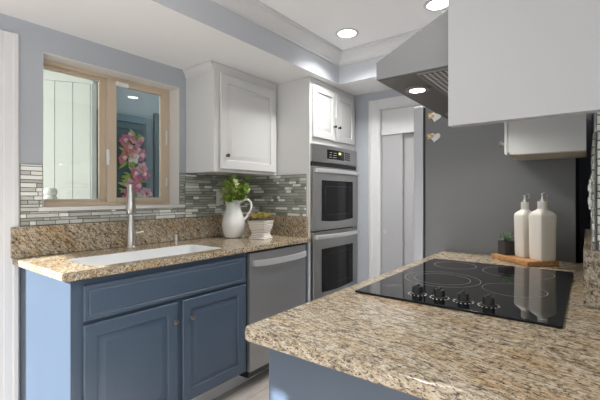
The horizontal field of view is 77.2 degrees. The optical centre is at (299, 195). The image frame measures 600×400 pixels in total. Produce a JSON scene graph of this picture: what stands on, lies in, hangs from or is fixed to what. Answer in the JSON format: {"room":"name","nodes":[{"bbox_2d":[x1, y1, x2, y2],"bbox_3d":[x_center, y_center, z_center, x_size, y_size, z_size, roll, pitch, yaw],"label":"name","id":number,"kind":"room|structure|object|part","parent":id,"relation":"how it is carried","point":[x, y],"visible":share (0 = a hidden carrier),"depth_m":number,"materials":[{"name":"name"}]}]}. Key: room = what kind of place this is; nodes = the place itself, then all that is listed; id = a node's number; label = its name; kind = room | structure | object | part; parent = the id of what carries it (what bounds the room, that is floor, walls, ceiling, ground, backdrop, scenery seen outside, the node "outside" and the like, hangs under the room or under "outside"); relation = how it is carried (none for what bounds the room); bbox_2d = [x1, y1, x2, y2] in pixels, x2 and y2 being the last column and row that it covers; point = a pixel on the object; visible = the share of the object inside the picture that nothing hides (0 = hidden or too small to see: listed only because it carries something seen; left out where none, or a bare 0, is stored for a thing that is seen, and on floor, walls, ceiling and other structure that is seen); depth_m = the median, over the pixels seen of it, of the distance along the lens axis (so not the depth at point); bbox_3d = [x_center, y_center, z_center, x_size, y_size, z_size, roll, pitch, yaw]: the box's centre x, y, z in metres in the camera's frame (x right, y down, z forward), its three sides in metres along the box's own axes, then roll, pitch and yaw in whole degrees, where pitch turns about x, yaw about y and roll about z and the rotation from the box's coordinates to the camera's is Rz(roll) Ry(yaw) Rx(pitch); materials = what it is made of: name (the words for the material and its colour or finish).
{"room":"kitchen","nodes":[
{"label":"kitchen","id":0,"kind":"room"},
{"bbox_2d":[43,69,93,198],"bbox_3d":[-2.247,-0.072,3.196,0.888,2.600,0.080,0,0,-18],"label":"wall","id":1,"kind":"structure","parent":0,"point":[66,98],"depth_m":3.25,"materials":[{"name":"grey"}]},
{"bbox_2d":[90,81,97,198],"bbox_3d":[-1.879,-0.082,3.434,0.240,2.620,0.155,0,0,37],"label":"wall","id":2,"kind":"structure","parent":0,"point":[93,87],"depth_m":3.31,"materials":[{"name":"grey"}]},
{"bbox_2d":[0,13,249,226],"bbox_3d":[-1.366,0.160,2.150,0.160,2.136,4.450,0,0,37],"label":"wall","id":3,"kind":"structure","parent":0,"point":[35,39],"depth_m":2.01,"materials":[{"name":"grey paint"}]},
{"bbox_2d":[0,30,19,399],"bbox_3d":[-1.791,0.204,1.580,0.179,2.049,0.970,0,0,37],"label":"trim","id":4,"kind":"structure","parent":3,"relation":"attached to","point":[9,42],"depth_m":1.88,"materials":[{"name":"white paint"}]},
{"bbox_2d":[20,164,42,211],"bbox_3d":[-1.403,-0.042,1.963,0.009,0.247,0.101,0,0,37],"label":"tile backsplash","id":5,"kind":"structure","parent":3,"relation":"attached to","point":[31,175],"depth_m":1.96,"materials":[{"name":"grey tile"}]},
{"bbox_2d":[20,207,184,225],"bbox_3d":[-1.132,0.119,2.316,0.009,0.073,0.992,0,0,37],"label":"tile backsplash","id":6,"kind":"structure","parent":3,"relation":"attached to","point":[80,216],"depth_m":2.20,"materials":[{"name":"grey tile"}]},
{"bbox_2d":[43,59,169,206],"bbox_3d":[-1.222,-0.355,2.422,0.084,0.834,0.844,0,0,37],"label":"window","id":7,"kind":"structure","parent":3,"relation":"in","point":[107,90],"depth_m":2.40,"materials":[{"name":"beige wood"}]},
{"bbox_3d":[-1.368,-0.355,2.267,0.031,0.790,0.365,0,0,37],"label":"fixed sash","id":8,"kind":"part","parent":7,"relation":"part of","materials":[{"name":"beige plastic"}]},
{"bbox_2d":[115,81,128,88],"bbox_3d":[-1.159,-0.723,2.444,0.028,0.028,0.080,0,0,37],"label":"sensor","id":9,"kind":"object","parent":7,"relation":"attached to","point":[119,84],"visible":1,"depth_m":2.43,"materials":[{"name":"white plastic"}]},
{"bbox_3d":[-1.106,-0.355,2.562,0.030,0.790,0.425,0,0,37],"label":"sliding sash","id":10,"kind":"part","parent":7,"relation":"part of","materials":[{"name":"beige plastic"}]},
{"bbox_2d":[39,52,184,211],"bbox_3d":[-1.171,-0.345,2.397,0.175,0.855,0.910,0,0,37],"label":"trim","id":11,"kind":"structure","parent":3,"relation":"attached to","point":[174,91],"depth_m":2.59,"materials":[{"name":"white wood"}]},
{"bbox_2d":[179,173,184,203],"bbox_3d":[-0.843,-0.054,2.693,0.009,0.226,0.044,0,0,37],"label":"tile backsplash","id":12,"kind":"structure","parent":3,"relation":"attached to","point":[181,175],"depth_m":2.69,"materials":[{"name":"grey tile"}]},
{"bbox_2d":[185,173,248,217],"bbox_3d":[-0.634,-0.005,2.966,0.009,0.322,0.640,0,0,37],"label":"tile backsplash","id":13,"kind":"structure","parent":3,"relation":"attached to","point":[200,189],"depth_m":2.85,"materials":[{"name":"grey tile"}]},
{"bbox_2d":[216,190,223,204],"bbox_3d":[-0.628,0.012,2.957,0.010,0.116,0.070,0,0,37],"label":"outlet","id":14,"kind":"object","parent":13,"relation":"attached to","point":[219,195],"visible":0.9,"depth_m":2.94,"materials":[{"name":"white plastic"}]},
{"bbox_2d":[183,60,276,176],"bbox_3d":[-0.498,-0.536,2.853,0.359,0.741,0.670,0,0,37],"label":"upper cabinet","id":15,"kind":"object","parent":3,"relation":"attached to","point":[231,114],"visible":1,"depth_m":2.66,"materials":[{"name":"white paint"}]},
{"bbox_3d":[-0.712,-0.880,2.613,0.306,0.054,0.028,0,0,37],"label":"crown","id":16,"kind":"part","parent":15,"relation":"part of","materials":[{"name":"white paint"}]},
{"bbox_3d":[-0.370,-0.513,2.784,0.019,0.653,0.570,0,0,37],"label":"door","id":17,"kind":"part","parent":15,"relation":"part of","materials":[{"name":"white paint"}]},
{"bbox_2d":[250,174,306,215],"bbox_3d":[-0.192,-0.006,3.039,0.602,0.324,0.009,0,0,37],"label":"tile backsplash","id":18,"kind":"structure","parent":3,"relation":"attached to","point":[284,195],"depth_m":3.01,"materials":[{"name":"grey tile"}]},
{"bbox_3d":[-1.342,0.055,2.521,0.243,0.046,1.130,0,0,37],"label":"trim","id":19,"kind":"structure","parent":3,"relation":"attached to","visible":0},
{"bbox_2d":[43,188,57,198],"bbox_3d":[-1.545,-0.010,2.324,0.076,0.084,0.076,0,0,37],"label":"ceramic jar","id":20,"kind":"object","parent":19,"relation":"on","point":[49,193],"visible":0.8,"depth_m":2.30,"materials":[{"name":"white ceramic"}]},
{"bbox_2d":[117,86,158,196],"bbox_3d":[-1.139,-0.082,4.564,0.080,2.620,2.540,0,0,37],"label":"wall","id":21,"kind":"structure","parent":0,"point":[129,102],"depth_m":3.83,"materials":[{"name":"blue paint"}]},
{"bbox_2d":[97,110,151,198],"bbox_3d":[-1.719,0.213,3.708,0.040,2.030,0.545,0,0,37],"label":"trim","id":22,"kind":"structure","parent":21,"relation":"attached to","point":[120,117],"depth_m":3.86,"materials":[{"name":"blue"}]},
{"bbox_2d":[117,121,145,197],"bbox_3d":[-1.722,0.246,3.714,0.028,1.945,0.400,0,0,37],"label":"door","id":23,"kind":"structure","parent":21,"relation":"in","point":[123,128],"depth_m":3.70,"materials":[{"name":"blue paint"}]},
{"bbox_2d":[118,129,151,197],"bbox_3d":[-1.639,-0.242,3.694,0.119,0.831,0.369,0,0,37],"label":"swag","id":24,"kind":"object","parent":23,"relation":"attached to","point":[131,152],"visible":0.77,"depth_m":3.69,"materials":[{"name":"pink plant"}]},
{"bbox_2d":[153,113,158,196],"bbox_3d":[-1.337,0.128,4.206,0.040,2.000,0.650,0,0,37],"label":"trim","id":25,"kind":"structure","parent":21,"relation":"attached to","point":[155,115],"depth_m":3.95,"materials":[{"name":"blue paint"}]},
{"bbox_2d":[212,369,268,399],"bbox_3d":[1.120,1.268,0.937,5.562,0.080,5.550,0,0,37],"label":"floor","id":26,"kind":"structure","parent":0,"point":[257,387],"depth_m":2.37,"materials":[{"name":"brown wood"}]},
{"bbox_2d":[20,253,245,399],"bbox_3d":[-0.867,0.789,2.118,0.667,0.874,1.003,0,0,37],"label":"base cabinet","id":27,"kind":"object","parent":26,"relation":"on","point":[176,331],"visible":0.88,"depth_m":1.81,"materials":[{"name":"blue wood"}]},
{"bbox_3d":[-0.771,0.811,1.755,0.019,0.534,0.453,0,0,37],"label":"door","id":28,"kind":"part","parent":27,"relation":"part of","materials":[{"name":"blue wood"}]},
{"bbox_2d":[12,233,310,281],"bbox_3d":[-0.685,0.331,2.363,0.642,0.034,1.680,0,0,37],"label":"countertop","id":29,"kind":"structure","parent":27,"relation":"on","point":[56,266],"depth_m":1.98,"materials":[{"name":"stone"}]},
{"bbox_2d":[11,214,249,258],"bbox_3d":[-0.939,0.235,2.541,0.020,0.157,1.666,0,0,37],"label":"granite upstand","id":30,"kind":"object","parent":29,"relation":"on","point":[26,241],"visible":0.76,"depth_m":2.22,"materials":[{"name":"beige stone"}]},
{"bbox_2d":[125,184,143,247],"bbox_3d":[-1.024,0.119,2.313,0.071,0.390,0.098,0,0,37],"label":"faucet","id":31,"kind":"object","parent":29,"relation":"on","point":[131,233],"visible":1,"depth_m":2.28,"materials":[{"name":"silver metal"}]},
{"bbox_2d":[68,245,220,265],"bbox_3d":[-0.815,0.416,2.073,0.332,0.196,0.767,0,0,37],"label":"sink","id":32,"kind":"object","parent":29,"relation":"in","point":[108,259],"visible":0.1,"depth_m":2.18,"materials":[{"name":"white ceramic"}]},
{"bbox_2d":[173,233,179,241],"bbox_3d":[-0.839,0.283,2.564,0.062,0.063,0.044,0,0,37],"label":"soap dispenser","id":33,"kind":"object","parent":29,"relation":"on","point":[176,236],"visible":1,"depth_m":2.56,"materials":[{"name":"silver metal"}]},
{"bbox_2d":[222,199,252,237],"bbox_3d":[-0.494,0.162,2.856,0.187,0.303,0.199,0,0,37],"label":"pitcher","id":34,"kind":"object","parent":29,"relation":"on","point":[233,221],"visible":0.91,"depth_m":2.79,"materials":[{"name":"white ceramic"}]},
{"bbox_2d":[217,174,252,204],"bbox_3d":[-0.471,-0.037,2.780,0.235,0.245,0.294,0,0,37],"label":"sprigs","id":35,"kind":"object","parent":34,"relation":"in","point":[234,190],"visible":1,"depth_m":2.75,"materials":[{"name":"green plant"}]},
{"bbox_3d":[-0.413,0.103,2.869,0.101,0.167,0.019,0,0,-11],"label":"handle","id":36,"kind":"part","parent":34,"relation":"part of","materials":[{"name":"white ceramic"}]},
{"bbox_2d":[248,211,273,239],"bbox_3d":[-0.291,0.214,2.781,0.161,0.198,0.181,0,0,23],"label":"potted succulent","id":37,"kind":"object","parent":29,"relation":"on","point":[260,229],"visible":1,"depth_m":2.74,"materials":[{"name":"white ceramic"}]},
{"bbox_2d":[248,220,273,239],"bbox_3d":[-0.290,0.248,2.786,0.146,0.130,0.146,0,0,23],"label":"pot","id":38,"kind":"object","parent":37,"relation":"attached to","point":[260,229],"depth_m":2.73,"materials":[{"name":"white ceramic"}]},
{"bbox_2d":[250,214,307,236],"bbox_3d":[-0.190,0.235,3.029,0.616,0.157,0.020,0,0,37],"label":"granite upstand","id":39,"kind":"object","parent":29,"relation":"on","point":[297,226],"visible":0.83,"depth_m":2.94,"materials":[{"name":"beige stone"}]},
{"bbox_3d":[-0.625,0.453,1.945,0.019,0.150,0.933,0,0,37],"label":"false drawer","id":40,"kind":"part","parent":27,"relation":"part of","materials":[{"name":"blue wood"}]},
{"bbox_3d":[-0.478,0.811,2.137,0.019,0.534,0.450,0,0,37],"label":"door","id":41,"kind":"part","parent":27,"relation":"part of","materials":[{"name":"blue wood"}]},
{"bbox_2d":[235,367,268,386],"bbox_3d":[-0.228,1.186,2.665,0.015,0.082,0.639,0,0,37],"label":"trim","id":42,"kind":"structure","parent":26,"relation":"on","point":[239,379],"depth_m":2.45,"materials":[{"name":"white paint"}]},
{"bbox_2d":[240,243,305,377],"bbox_3d":[-0.354,0.750,2.740,0.664,0.787,0.591,0,0,37],"label":"dishwasher","id":43,"kind":"object","parent":26,"relation":"on","point":[275,277],"visible":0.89,"depth_m":2.48,"materials":[{"name":"grey metal"}]},
{"bbox_3d":[-0.151,1.123,2.585,0.013,0.034,0.584,0,0,37],"label":"kick plate","id":44,"kind":"part","parent":43,"relation":"part of","materials":[{"name":"black plastic"}]},
{"bbox_3d":[-0.107,0.425,2.564,0.057,0.038,0.542,0,0,37],"label":"handle","id":45,"kind":"part","parent":43,"relation":"part of","materials":[{"name":"silver metal"}]},
{"bbox_2d":[303,243,307,302],"bbox_3d":[-0.172,0.790,3.004,0.553,0.872,0.039,0,0,37],"label":"filler panel","id":46,"kind":"object","parent":26,"relation":"on","point":[306,244],"visible":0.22,"depth_m":2.84,"materials":[{"name":"blue wood"}]},
{"bbox_2d":[277,76,354,301],"bbox_3d":[0.048,0.160,3.299,0.684,2.132,0.693,0,0,37],"label":"tall cabinet","id":47,"kind":"object","parent":26,"relation":"on","point":[309,109],"visible":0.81,"depth_m":2.96,"materials":[{"name":"white paint"}]},
{"bbox_3d":[0.193,-0.653,2.985,0.019,0.402,0.313,0,0,37],"label":"door","id":48,"kind":"part","parent":47,"relation":"part of","materials":[{"name":"white paint"}]},
{"bbox_2d":[310,143,358,300],"bbox_3d":[0.169,0.284,3.205,0.473,1.365,0.679,0,0,37],"label":"double oven","id":49,"kind":"object","parent":47,"relation":"in","point":[333,172],"visible":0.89,"depth_m":3.03,"materials":[{"name":"silver metal"}]},
{"bbox_3d":[0.304,-0.331,3.101,0.052,0.136,0.679,0,0,37],"label":"control panel","id":50,"kind":"part","parent":49,"relation":"part of","materials":[{"name":"silver metal"}]},
{"bbox_3d":[0.296,0.603,3.108,0.029,0.650,0.679,0,0,37],"label":"oven door","id":51,"kind":"part","parent":49,"relation":"part of","materials":[{"name":"silver metal"}]},
{"bbox_3d":[0.296,0.020,3.108,0.029,0.497,0.679,0,0,37],"label":"oven door","id":52,"kind":"part","parent":49,"relation":"part of","materials":[{"name":"silver metal"}]},
{"bbox_3d":[0.332,0.316,3.080,0.063,0.036,0.655,0,0,37],"label":"handle","id":53,"kind":"part","parent":49,"relation":"part of","materials":[{"name":"silver metal"}]},
{"bbox_3d":[0.332,-0.195,3.080,0.063,0.036,0.655,0,0,37],"label":"handle","id":54,"kind":"part","parent":49,"relation":"part of","materials":[{"name":"silver metal"}]},
{"bbox_3d":[0.391,-0.653,3.243,0.019,0.402,0.313,0,0,37],"label":"door","id":55,"kind":"part","parent":47,"relation":"part of","materials":[{"name":"white paint"}]},
{"bbox_2d":[269,348,423,399],"bbox_3d":[0.814,0.788,1.200,1.168,0.878,1.526,0,0,37],"label":"base cabinet","id":56,"kind":"object","parent":26,"relation":"on","point":[290,377],"visible":0.02,"depth_m":0.84,"materials":[{"name":"blue wood"}]},
{"bbox_2d":[245,251,599,399],"bbox_3d":[0.841,0.331,1.149,1.262,0.034,1.580,0,0,37],"label":"countertop","id":57,"kind":"structure","parent":56,"relation":"on","point":[426,352],"depth_m":0.80,"materials":[{"name":"stone"}]},
{"bbox_2d":[355,258,572,328],"bbox_3d":[0.640,0.295,1.368,0.556,0.037,0.794,0,0,37],"label":"cooktop","id":58,"kind":"object","parent":57,"relation":"in","point":[522,294],"visible":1,"depth_m":1.22,"materials":[{"name":"black glass"}]},
{"bbox_3d":[0.368,0.291,1.177,0.043,0.030,0.043,0,0,37],"label":"knob","id":59,"kind":"part","parent":58,"relation":"part of","materials":[{"name":"black plastic"}]},
{"bbox_3d":[0.422,0.291,1.136,0.043,0.030,0.043,0,0,37],"label":"knob","id":60,"kind":"part","parent":58,"relation":"part of","materials":[{"name":"black plastic"}]},
{"bbox_3d":[0.476,0.291,1.094,0.043,0.030,0.043,0,0,37],"label":"knob","id":61,"kind":"part","parent":58,"relation":"part of","materials":[{"name":"black plastic"}]},
{"bbox_3d":[0.529,0.291,1.054,0.043,0.030,0.043,0,0,37],"label":"knob","id":62,"kind":"part","parent":58,"relation":"part of","materials":[{"name":"black plastic"}]},
{"bbox_2d":[491,253,558,266],"bbox_3d":[1.069,0.303,1.801,0.155,0.021,0.255,0,0,-8],"label":"serving board","id":63,"kind":"object","parent":57,"relation":"on","point":[527,262],"visible":0.74,"depth_m":1.71,"materials":[{"name":"brown wood"}]},
{"bbox_2d":[498,232,514,254],"bbox_3d":[1.035,0.233,1.884,0.089,0.117,0.100,0,0,6],"label":"potted succulent","id":64,"kind":"object","parent":63,"relation":"on","point":[505,246],"visible":0.93,"depth_m":1.86,"materials":[{"name":"grey plant"}]},
{"bbox_2d":[498,240,514,254],"bbox_3d":[1.036,0.259,1.882,0.056,0.066,0.056,0,0,-8],"label":"pot","id":65,"kind":"object","parent":64,"relation":"attached to","point":[505,247],"depth_m":1.86,"materials":[{"name":"grey"}]},
{"bbox_2d":[514,193,531,257],"bbox_3d":[1.083,0.139,1.808,0.071,0.305,0.071,0,0,-8],"label":"oil bottle","id":66,"kind":"object","parent":63,"relation":"on","point":[521,219],"visible":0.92,"depth_m":1.79,"materials":[{"name":"beige ceramic"}]},
{"bbox_2d":[528,192,556,260],"bbox_3d":[1.108,0.136,1.716,0.084,0.311,0.084,0,0,-8],"label":"oil bottle","id":67,"kind":"object","parent":63,"relation":"on","point":[542,221],"visible":1,"depth_m":1.68,"materials":[{"name":"beige ceramic"}]},
{"bbox_2d":[583,229,593,249],"bbox_3d":[1.088,0.233,1.413,0.028,0.160,0.861,0,0,37],"label":"granite upstand","id":68,"kind":"object","parent":57,"relation":"on","point":[587,238],"visible":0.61,"depth_m":1.29,"materials":[{"name":"beige stone"}]},
{"bbox_2d":[583,250,599,308],"bbox_3d":[1.051,0.233,0.886,0.610,0.160,0.017,0,0,37],"label":"granite upstand","id":69,"kind":"object","parent":57,"relation":"on","point":[591,258],"visible":1,"depth_m":1.05,"materials":[{"name":"beige stone"}]},
{"bbox_2d":[414,106,578,262],"bbox_3d":[1.210,0.345,2.353,0.851,1.764,0.763,0,0,37],"label":"wall","id":70,"kind":"structure","parent":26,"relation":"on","point":[468,192],"depth_m":2.06,"materials":[{"name":"grey paint"}]},
{"bbox_3d":[0.825,0.036,2.405,0.060,1.145,0.378,0,0,37],"label":"door","id":71,"kind":"part","parent":70,"relation":"part of","materials":[{"name":"grey"}]},
{"bbox_2d":[427,133,440,142],"bbox_3d":[0.779,-0.340,2.191,0.076,0.058,0.016,0,0,37],"label":"magnet","id":72,"kind":"object","parent":70,"relation":"attached to","point":[434,137],"visible":1,"depth_m":2.19,"materials":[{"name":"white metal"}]},
{"bbox_2d":[428,112,440,121],"bbox_3d":[0.783,-0.459,2.188,0.076,0.059,0.016,0,0,37],"label":"magnet","id":73,"kind":"object","parent":70,"relation":"attached to","point":[434,116],"visible":0.92,"depth_m":2.19,"materials":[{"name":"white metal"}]},
{"bbox_2d":[259,0,447,49],"bbox_3d":[0.977,-1.192,0.046,4.706,0.100,3.963,0,0,37],"label":"ceiling","id":74,"kind":"structure","parent":0,"point":[375,20],"depth_m":2.39,"materials":[{"name":"white paint"}]},
{"bbox_2d":[335,28,358,37],"bbox_3d":[0.330,-1.137,2.630,0.164,0.008,0.164,0,0,37],"label":"recessed light","id":75,"kind":"object","parent":74,"relation":"in","point":[345,32],"visible":1,"depth_m":2.62,"materials":[{"name":"white paint"}]},
{"bbox_2d":[423,0,447,10],"bbox_3d":[0.820,-1.137,2.232,0.164,0.008,0.164,0,0,37],"label":"recessed light","id":76,"kind":"object","parent":74,"relation":"in","point":[430,5],"visible":0.81,"depth_m":2.24,"materials":[{"name":"white paint"}]},
{"bbox_2d":[448,0,599,127],"bbox_3d":[0.743,-0.660,0.711,0.886,0.960,0.032,0,0,37],"label":"cabinet end panel","id":77,"kind":"object","parent":74,"relation":"hanging from","point":[509,60],"visible":1,"depth_m":0.87,"materials":[{"name":"grey paint"}]},
{"bbox_2d":[355,89,591,283],"bbox_3d":[2.087,0.160,2.256,5.432,2.136,0.120,0,0,37],"label":"wall","id":78,"kind":"structure","parent":0,"point":[361,101],"depth_m":3.33,"materials":[{"name":"grey paint"}]},
{"bbox_2d":[0,0,391,95],"bbox_3d":[0.803,-1.075,0.499,5.532,0.334,4.470,0,0,37],"label":"ceiling","id":79,"kind":"structure","parent":78,"relation":"attached to","point":[181,34],"depth_m":2.18,"materials":[{"name":"white paint"}]},
{"bbox_2d":[382,133,403,273],"bbox_3d":[0.796,0.344,3.224,0.188,1.745,0.034,0,0,37],"label":"door","id":80,"kind":"structure","parent":78,"relation":"in","point":[392,145],"depth_m":3.21,"materials":[{"name":"grey paint"}]},
{"bbox_2d":[368,95,420,278],"bbox_3d":[1.089,0.198,3.009,1.132,2.060,0.139,0,0,37],"label":"trim","id":81,"kind":"structure","parent":78,"relation":"attached to","point":[375,108],"depth_m":3.26,"materials":[{"name":"white paint"}]},
{"bbox_2d":[381,105,424,134],"bbox_3d":[1.107,-0.635,2.988,0.969,0.217,0.060,0,0,37],"label":"trim","id":82,"kind":"structure","parent":78,"relation":"attached to","point":[399,120],"depth_m":3.18,"materials":[{"name":"white paint"}]},
{"bbox_2d":[404,133,413,265],"bbox_3d":[1.097,0.344,3.034,0.550,1.745,0.034,0,0,37],"label":"door","id":83,"kind":"structure","parent":78,"relation":"in","point":[409,137],"depth_m":3.16,"materials":[{"name":"grey paint"}]},
{"bbox_2d":[592,113,599,250],"bbox_3d":[1.450,0.043,1.630,0.280,2.370,1.648,0,0,37],"label":"wall","id":84,"kind":"structure","parent":0,"point":[593,114],"depth_m":1.61,"materials":[{"name":"grey paint"}]},
{"bbox_2d":[211,0,422,66],"bbox_3d":[0.968,-1.096,0.117,4.606,0.092,3.863,0,0,37],"label":"trim","id":85,"kind":"structure","parent":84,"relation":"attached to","point":[259,13],"depth_m":2.62,"materials":[{"name":"white paint"}]},
{"bbox_2d":[376,10,447,118],"bbox_3d":[0.669,-0.491,1.278,0.530,0.302,0.762,0,0,37],"label":"range hood","id":86,"kind":"object","parent":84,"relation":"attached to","point":[417,69],"visible":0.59,"depth_m":1.08,"materials":[{"name":"silver metal"}]},
{"bbox_3d":[0.672,-0.348,1.275,0.521,0.002,0.754,0,0,37],"label":"underside panel","id":87,"kind":"part","parent":86,"relation":"part of","materials":[{"name":"grey metal"}]},
{"bbox_3d":[0.707,-0.346,1.248,0.376,0.004,0.746,0,0,37],"label":"filter frame","id":88,"kind":"part","parent":86,"relation":"part of","materials":[{"name":"silver metal"}]},
{"bbox_2d":[499,114,586,160],"bbox_3d":[1.114,-0.286,1.723,0.319,0.212,0.320,0,0,37],"label":"upper cabinet","id":89,"kind":"object","parent":84,"relation":"attached to","point":[561,137],"visible":0.84,"depth_m":1.59,"materials":[{"name":"white paint"}]},
{"bbox_3d":[1.016,-0.288,1.798,0.019,0.204,0.316,0,0,37],"label":"door","id":90,"kind":"part","parent":89,"relation":"part of","materials":[{"name":"white paint"}]},
{"bbox_2d":[590,132,595,249],"bbox_3d":[1.092,-0.013,1.402,0.009,0.332,0.866,0,0,37],"label":"tile backsplash","id":91,"kind":"structure","parent":84,"relation":"attached to","point":[593,150],"depth_m":1.06,"materials":[{"name":"grey tile"}]},
{"bbox_2d":[588,179,590,208],"bbox_3d":[1.117,-0.007,1.450,0.010,0.116,0.070,0,0,37],"label":"outlet","id":92,"kind":"object","parent":91,"relation":"attached to","point":[589,184],"visible":1,"depth_m":1.42,"materials":[{"name":"white plastic"}]},
{"bbox_3d":[1.118,-0.007,1.448,0.006,0.116,0.070,0,0,37],"label":"plate","id":93,"kind":"part","parent":92,"relation":"part of","materials":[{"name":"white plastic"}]},
{"bbox_3d":[1.397,0.043,0.977,0.410,2.370,2.750,0,0,37],"label":"wall","id":94,"kind":"structure","parent":0,"visible":0},
{"bbox_2d":[596,112,599,249],"bbox_3d":[1.065,-0.489,0.881,0.580,1.284,0.009,0,0,37],"label":"tile backsplash","id":95,"kind":"structure","parent":94,"relation":"attached to","point":[597,113],"depth_m":1.05,"materials":[{"name":"grey tile"}]}
]}

